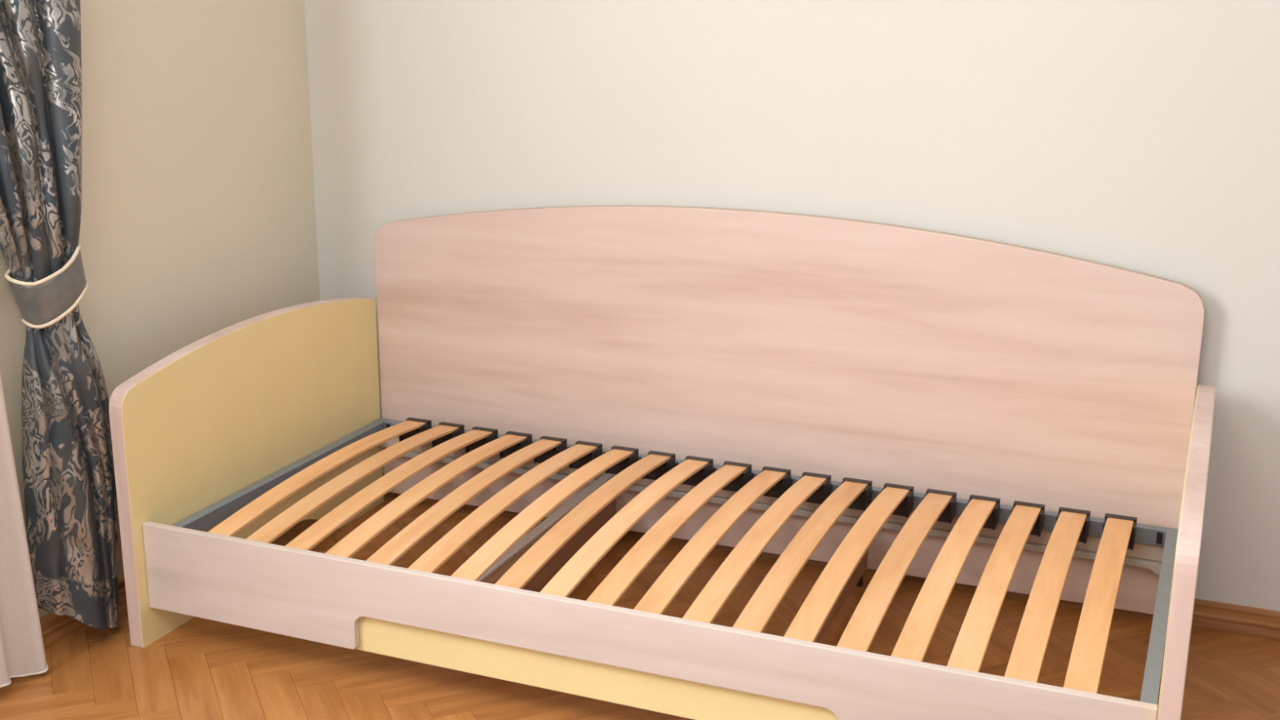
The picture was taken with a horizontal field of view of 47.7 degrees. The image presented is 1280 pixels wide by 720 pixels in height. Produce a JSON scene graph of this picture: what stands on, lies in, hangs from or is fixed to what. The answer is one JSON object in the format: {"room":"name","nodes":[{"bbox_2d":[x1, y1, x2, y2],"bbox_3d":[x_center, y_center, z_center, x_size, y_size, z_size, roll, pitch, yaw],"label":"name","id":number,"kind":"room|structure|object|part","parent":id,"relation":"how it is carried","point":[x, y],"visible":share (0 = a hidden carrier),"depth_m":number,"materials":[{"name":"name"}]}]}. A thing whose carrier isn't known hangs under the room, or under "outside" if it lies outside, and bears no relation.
{"room":"bedroom","nodes":[
{"label":"bedroom","id":0,"kind":"room"},
{"bbox_2d":[0,0,319,618],"bbox_3d":[-1.810,-0.387,1.734,0.150,2.740,4.595,6,16,21],"label":"wall","id":1,"kind":"structure","parent":0,"point":[198,214],"depth_m":3.40,"materials":[{"name":"beige paint"}]},
{"bbox_2d":[39,573,126,648],"bbox_3d":[-1.743,0.879,2.034,0.021,0.060,4.573,6,16,21],"label":"baseboard","id":2,"kind":"structure","parent":1,"relation":"attached to","point":[54,627],"depth_m":3.16,"materials":[{"name":"brown wood"}]},
{"bbox_2d":[0,495,1279,719],"bbox_3d":[0.160,1.119,1.389,4.364,0.040,4.745,6,16,21],"label":"floor","id":3,"kind":"structure","parent":0,"point":[202,668],"depth_m":3.04,"materials":[{"name":"brown wood"}]},
{"bbox_2d":[108,205,1215,719],"bbox_3d":[0.066,0.187,3.073,2.110,0.874,0.989,6,16,21],"label":"daybed","id":4,"kind":"object","parent":3,"relation":"on","point":[881,353],"visible":0.87,"depth_m":3.29,"materials":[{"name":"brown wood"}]},
{"bbox_3d":[-0.900,0.203,3.474,0.034,0.621,0.966,6,16,21],"label":"panel","id":5,"kind":"part","parent":4,"relation":"part of","materials":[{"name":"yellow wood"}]},
{"bbox_3d":[-0.103,0.574,2.756,1.028,0.140,0.016,6,16,21],"label":"recessed panel","id":6,"kind":"part","parent":4,"relation":"part of","materials":[{"name":"yellow laminate"}]},
{"bbox_3d":[-0.109,0.545,2.732,2.038,0.192,0.018,6,16,21],"label":"rail","id":7,"kind":"part","parent":4,"relation":"part of","materials":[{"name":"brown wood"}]},
{"bbox_2d":[171,417,1177,704],"bbox_3d":[0.068,0.373,3.132,2.034,0.104,0.912,6,16,21],"label":"bed base","id":8,"kind":"object","parent":4,"relation":"on","point":[624,466],"visible":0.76,"depth_m":3.03,"materials":[{"name":"brown wood"}]},
{"bbox_3d":[-0.861,0.286,3.502,0.028,0.038,0.912,6,16,21],"label":"rail","id":9,"kind":"part","parent":8,"relation":"part of","materials":[{"name":"grey metal"}]},
{"bbox_3d":[0.236,0.284,3.534,1.978,0.038,0.024,6,16,21],"label":"long rail","id":10,"kind":"part","parent":8,"relation":"part of","materials":[{"name":"grey metal"}]},
{"bbox_3d":[0.997,0.496,2.773,0.028,0.038,0.912,6,16,21],"label":"rail","id":11,"kind":"part","parent":8,"relation":"part of","materials":[{"name":"grey metal"}]},
{"bbox_3d":[1.022,0.421,2.719,0.034,0.621,0.966,6,16,21],"label":"panel","id":12,"kind":"part","parent":4,"relation":"part of","materials":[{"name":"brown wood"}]},
{"bbox_2d":[304,0,1279,611],"bbox_3d":[1.038,-0.736,3.088,4.364,2.740,0.150,6,16,21],"label":"wall","id":13,"kind":"structure","parent":0,"point":[1139,135],"depth_m":3.26,"materials":[{"name":"white paint"}]},
{"bbox_2d":[382,472,1279,640],"bbox_3d":[1.067,0.547,3.325,4.213,0.060,0.021,6,16,21],"label":"baseboard","id":14,"kind":"structure","parent":13,"relation":"attached to","point":[1210,615],"depth_m":3.24,"materials":[{"name":"brown wood"}]},
{"bbox_3d":[-1.575,-1.535,1.636,0.114,0.041,2.550,6,16,21],"label":"curtain rod","id":15,"kind":"object","parent":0,"visible":0},
{"bbox_2d":[0,373,48,687],"bbox_3d":[-1.529,-0.321,1.980,0.040,2.394,1.607,6,16,21],"label":"sheer curtain","id":16,"kind":"object","parent":15,"relation":"hanging from","point":[22,651],"visible":1,"depth_m":2.90,"materials":[{"name":"white fabric"}]},
{"bbox_2d":[0,0,119,629],"bbox_3d":[-1.302,-0.522,2.619,0.116,2.418,0.712,10,18,31],"label":"drape","id":17,"kind":"object","parent":15,"relation":"hanging from","point":[70,492],"visible":0.94,"depth_m":2.93,"materials":[{"name":"fabric"}]},
{"bbox_2d":[4,242,88,328],"bbox_3d":[-1.193,-0.152,2.928,0.127,0.160,0.149,6,16,21],"label":"tieback","id":18,"kind":"object","parent":17,"relation":"attached to","point":[42,303],"visible":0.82,"depth_m":2.89,"materials":[{"name":"grey fabric"}]}
]}

